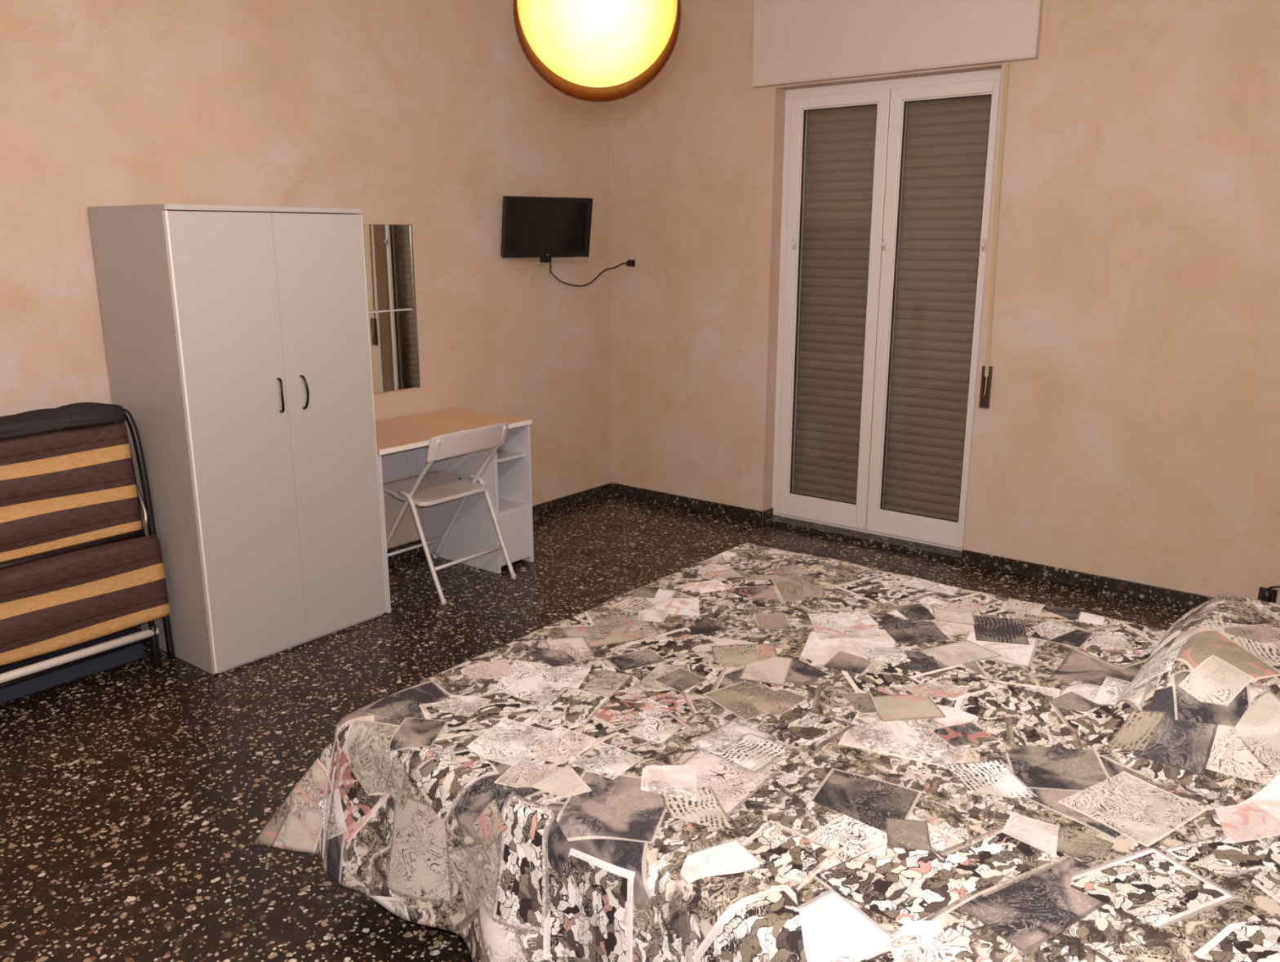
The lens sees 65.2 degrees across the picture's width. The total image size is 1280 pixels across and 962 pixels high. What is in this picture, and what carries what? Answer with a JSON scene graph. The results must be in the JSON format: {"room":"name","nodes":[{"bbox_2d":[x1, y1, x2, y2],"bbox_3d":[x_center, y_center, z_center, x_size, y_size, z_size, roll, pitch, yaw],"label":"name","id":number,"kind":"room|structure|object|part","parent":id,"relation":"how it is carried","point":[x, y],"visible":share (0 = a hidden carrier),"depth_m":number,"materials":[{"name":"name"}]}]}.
{"room":"bedroom","nodes":[
{"label":"bedroom","id":0,"kind":"room"},
{"bbox_2d":[0,0,611,548],"bbox_3d":[-2.096,-0.811,3.739,0.100,3.000,6.700,10,17,37],"label":"wall","id":1,"kind":"structure","parent":0,"point":[425,114],"depth_m":4.46,"materials":[{"name":"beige paint"}]},
{"bbox_2d":[0,482,612,667],"bbox_3d":[-2.114,0.636,3.976,0.012,0.075,6.300,10,17,37],"label":"baseboard","id":2,"kind":"structure","parent":1,"relation":"attached to","point":[570,500],"depth_m":5.93,"materials":[{"name":"stone"}]},
{"bbox_2d":[362,223,420,393],"bbox_3d":[-1.278,-0.805,4.723,0.018,0.796,0.549,10,17,37],"label":"wall mirror","id":3,"kind":"object","parent":1,"relation":"attached to","point":[388,255],"visible":0.44,"depth_m":4.82,"materials":[{"name":"white mirror"}]},
{"bbox_3d":[-1.276,-0.994,4.676,0.006,0.399,0.533,10,17,37],"label":"mirror panel","id":4,"kind":"part","parent":3,"relation":"part of","materials":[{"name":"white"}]},
{"bbox_3d":[-1.276,-0.608,4.770,0.006,0.385,0.533,10,17,37],"label":"mirror panel","id":5,"kind":"part","parent":3,"relation":"part of","materials":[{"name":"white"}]},
{"bbox_2d":[500,195,592,291],"bbox_3d":[-0.527,-1.288,5.470,0.534,0.505,0.178,-9,17,-34],"label":"television","id":6,"kind":"object","parent":1,"relation":"attached to","point":[544,228],"visible":1,"depth_m":5.39,"materials":[{"name":"black plastic"}]},
{"bbox_2d":[549,260,632,286],"bbox_3d":[-0.320,-1.207,5.776,0.155,0.173,0.649,13,19,43],"label":"power cable","id":7,"kind":"object","parent":6,"relation":"attached to","point":[629,263],"visible":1,"depth_m":5.92,"materials":[{"name":"black plastic"}]},
{"bbox_2d":[0,493,1190,961],"bbox_3d":[-0.302,1.017,2.746,4.650,0.080,6.700,10,17,37],"label":"floor","id":8,"kind":"structure","parent":0,"point":[136,797],"depth_m":3.21,"materials":[{"name":"stone"}]},
{"bbox_2d":[0,402,175,703],"bbox_3d":[-2.190,0.285,3.405,0.218,1.029,1.080,10,17,37],"label":"bed","id":9,"kind":"object","parent":8,"relation":"on","point":[79,562],"visible":1,"depth_m":3.54,"materials":[{"name":"brown fabric"}]},
{"bbox_3d":[-2.168,0.293,3.391,0.039,0.049,0.965,10,17,37],"label":"rail","id":10,"kind":"part","parent":9,"relation":"part of","materials":[{"name":"brown wood"}]},
{"bbox_3d":[-2.164,0.693,3.482,0.019,0.019,0.960,10,17,36],"label":"rail","id":11,"kind":"part","parent":9,"relation":"part of","materials":[{"name":"white metal"}]},
{"bbox_3d":[-2.127,0.657,3.438,0.031,0.031,0.950,10,17,37],"label":"rail","id":12,"kind":"part","parent":9,"relation":"part of","materials":[{"name":"white plastic"}]},
{"bbox_3d":[-2.198,0.298,3.439,0.103,0.973,1.000,10,17,37],"label":"frame","id":13,"kind":"part","parent":9,"relation":"part of","materials":[{"name":"black metal"}]},
{"bbox_3d":[-2.166,0.287,3.424,0.114,1.000,1.021,10,17,37],"label":"frame","id":14,"kind":"part","parent":9,"relation":"part of","materials":[{"name":"black metal"}]},
{"bbox_2d":[88,204,386,674],"bbox_3d":[-1.552,-0.210,4.006,0.590,1.705,0.795,10,17,37],"label":"wardrobe","id":15,"kind":"object","parent":8,"relation":"on","point":[237,338],"visible":0.99,"depth_m":3.75,"materials":[{"name":"white laminate"}]},
{"bbox_3d":[-1.811,-0.132,3.727,0.537,1.687,0.018,10,17,37],"label":"panel","id":16,"kind":"part","parent":15,"relation":"part of","materials":[{"name":"white laminate"}]},
{"bbox_3d":[-1.565,-1.032,3.816,0.557,0.018,0.794,10,17,37],"label":"panel","id":17,"kind":"part","parent":15,"relation":"part of","materials":[{"name":"white laminate"}]},
{"bbox_3d":[-1.474,-0.131,3.704,0.018,1.671,0.396,10,17,37],"label":"door","id":18,"kind":"part","parent":15,"relation":"part of","materials":[{"name":"white laminate"}]},
{"bbox_3d":[-1.353,-0.322,3.776,0.013,0.133,0.036,-11,18,-39],"label":"handle","id":19,"kind":"part","parent":15,"relation":"part of","materials":[{"name":"black metal"}]},
{"bbox_3d":[-1.290,-0.341,3.854,0.035,0.133,0.013,7,15,25],"label":"handle","id":20,"kind":"part","parent":15,"relation":"part of","materials":[{"name":"black metal"}]},
{"bbox_3d":[-1.230,-0.205,4.008,0.018,1.671,0.397,10,17,37],"label":"door","id":21,"kind":"part","parent":15,"relation":"part of","materials":[{"name":"white laminate"}]},
{"bbox_2d":[382,422,515,604],"bbox_3d":[-0.953,0.098,4.714,0.582,0.770,0.465,10,17,37],"label":"folding chair","id":22,"kind":"object","parent":8,"relation":"on","point":[430,488],"visible":0.95,"depth_m":4.61,"materials":[{"name":"white plastic"}]},
{"bbox_3d":[-1.082,0.141,4.570,0.563,0.754,0.021,10,17,37],"label":"leg","id":23,"kind":"part","parent":22,"relation":"part of","materials":[{"name":"white metal"}]},
{"bbox_3d":[-0.979,0.296,4.500,0.281,0.483,0.026,11,18,39],"label":"leg","id":24,"kind":"part","parent":22,"relation":"part of","materials":[{"name":"white metal"}]},
{"bbox_3d":[-0.980,0.033,4.720,0.360,0.052,0.410,10,17,37],"label":"seat","id":25,"kind":"part","parent":22,"relation":"part of","materials":[{"name":"white plastic"}]},
{"bbox_3d":[-0.756,-0.179,4.488,0.081,0.125,0.464,10,17,37],"label":"backrest","id":26,"kind":"part","parent":22,"relation":"part of","materials":[{"name":"white plastic"}]},
{"bbox_3d":[-0.839,0.067,4.873,0.563,0.754,0.021,10,17,37],"label":"leg","id":27,"kind":"part","parent":22,"relation":"part of","materials":[{"name":"white metal"}]},
{"bbox_3d":[-0.712,0.215,4.833,0.281,0.483,0.026,10,17,35],"label":"leg","id":28,"kind":"part","parent":22,"relation":"part of","materials":[{"name":"white metal"}]},
{"bbox_2d":[374,407,533,613],"bbox_3d":[-1.030,0.099,4.796,0.559,0.730,0.917,10,17,37],"label":"desk","id":29,"kind":"object","parent":8,"relation":"on","point":[402,443],"visible":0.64,"depth_m":4.93,"materials":[{"name":"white wood"}]},
{"bbox_3d":[-1.312,0.193,4.457,0.547,0.708,0.018,10,17,37],"label":"panel","id":30,"kind":"part","parent":29,"relation":"part of","materials":[{"name":"white laminate"}]},
{"bbox_3d":[-1.299,-0.080,4.817,0.016,0.348,0.651,10,17,37],"label":"modesty panel","id":31,"kind":"part","parent":29,"relation":"part of","materials":[{"name":"white laminate"}]},
{"bbox_3d":[-0.900,0.068,4.970,0.547,0.708,0.018,10,17,37],"label":"divider panel","id":32,"kind":"part","parent":29,"relation":"part of","materials":[{"name":"white laminate"}]},
{"bbox_2d":[497,448,525,462],"bbox_3d":[-0.831,-0.147,5.012,0.510,0.016,0.212,10,17,37],"label":"shelf","id":33,"kind":"object","parent":29,"relation":"attached to","point":[503,454],"depth_m":4.93,"materials":[{"name":"white laminate"}]},
{"bbox_2d":[498,497,528,515],"bbox_3d":[-0.827,0.106,5.071,0.520,0.016,0.212,10,17,37],"label":"shelf","id":34,"kind":"object","parent":29,"relation":"attached to","point":[507,506],"depth_m":4.97,"materials":[{"name":"white laminate"}]},
{"bbox_3d":[-0.625,0.275,4.950,0.016,0.255,0.212,10,17,37],"label":"panel","id":35,"kind":"part","parent":29,"relation":"part of","materials":[{"name":"white laminate"}]},
{"bbox_3d":[-0.759,0.025,5.146,0.547,0.708,0.018,10,17,37],"label":"panel","id":36,"kind":"part","parent":29,"relation":"part of","materials":[{"name":"white laminate"}]},
{"bbox_3d":[0.653,0.555,2.467,1.985,0.950,1.760,10,17,37],"label":"double bed","id":37,"kind":"object","parent":8,"relation":"on","visible":0},
{"bbox_2d":[253,542,1279,961],"bbox_3d":[0.550,0.614,2.564,2.126,0.542,2.131,10,17,37],"label":"bedspread","id":38,"kind":"object","parent":37,"relation":"on","point":[745,752],"visible":1,"depth_m":2.16,"materials":[{"name":"fabric"}]},
{"bbox_2d":[608,0,1279,604],"bbox_3d":[1.665,-1.078,4.832,4.450,3.000,0.300,10,17,37],"label":"wall","id":39,"kind":"structure","parent":0,"point":[1129,430],"depth_m":4.49,"materials":[{"name":"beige paint"}]},
{"bbox_2d":[627,259,635,266],"bbox_3d":[-0.050,-1.295,5.954,0.050,0.040,0.008,10,17,37],"label":"wall socket","id":40,"kind":"object","parent":39,"relation":"attached to","point":[633,260],"visible":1,"depth_m":5.94,"materials":[{"name":"black plastic"}]},
{"bbox_2d":[764,515,962,563],"bbox_3d":[1.256,0.288,5.491,1.153,0.032,0.305,10,17,37],"label":"trim","id":41,"kind":"structure","parent":39,"relation":"attached to","point":[895,544],"depth_m":5.37,"materials":[{"name":"stone"}]},
{"bbox_2d":[772,68,1001,551],"bbox_3d":[1.229,-0.845,5.188,1.165,2.313,0.099,10,17,37],"label":"door","id":42,"kind":"structure","parent":39,"relation":"in","point":[868,514],"depth_m":5.21,"materials":[{"name":"plastic"}]},
{"bbox_2d":[793,95,991,519],"bbox_3d":[1.287,-0.903,5.251,1.155,2.397,0.018,10,17,37],"label":"roller shutter","id":43,"kind":"object","parent":39,"relation":"attached to","point":[946,140],"visible":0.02,"depth_m":5.23,"materials":[{"name":"grey plastic"}]},
{"bbox_2d":[751,0,1043,88],"bbox_3d":[1.163,-2.223,4.726,1.440,0.566,0.052,10,17,37],"label":"box","id":44,"kind":"object","parent":39,"relation":"attached to","point":[795,42],"visible":1,"depth_m":4.73,"materials":[{"name":"white paint"}]},
{"bbox_2d":[978,61,1008,408],"bbox_3d":[1.648,-1.107,4.626,0.055,1.554,0.025,10,17,37],"label":"strap","id":45,"kind":"object","parent":44,"relation":"hanging from","point":[986,376],"visible":1,"depth_m":4.66,"materials":[{"name":"beige fabric"}]},
{"bbox_3d":[1.650,-0.453,4.778,0.008,0.091,0.014,10,17,37],"label":"cord","id":46,"kind":"part","parent":45,"relation":"part of","materials":[{"name":"beige fabric"}]},
{"bbox_2d":[612,482,1214,609],"bbox_3d":[1.600,0.362,5.098,4.426,0.075,0.112,10,17,37],"label":"baseboard","id":47,"kind":"structure","parent":39,"relation":"attached to","point":[1157,594],"depth_m":4.83,"materials":[{"name":"stone"}]},
{"bbox_2d":[1257,585,1279,602],"bbox_3d":[2.678,0.522,4.179,0.174,0.178,0.054,10,17,37],"label":"wall socket","id":48,"kind":"object","parent":39,"relation":"attached to","point":[1269,594],"visible":0.77,"depth_m":4.19,"materials":[{"name":"black plastic"}]},
{"bbox_3d":[2.685,0.525,4.167,0.147,0.178,0.015,10,17,37],"label":"cord","id":49,"kind":"part","parent":48,"relation":"part of","materials":[{"name":"black plastic"}]},
{"bbox_3d":[-0.302,-1.975,2.015,4.650,0.080,6.700,10,17,37],"label":"ceiling","id":50,"kind":"structure","parent":0,"visible":0},
{"bbox_2d":[513,0,680,102],"bbox_3d":[-0.073,-1.232,1.611,0.287,1.171,0.287,10,17,37],"label":"pendant lamp","id":51,"kind":"object","parent":50,"relation":"hanging from","point":[592,43],"visible":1,"depth_m":1.65,"materials":[{"name":"beige glass"}]}
]}

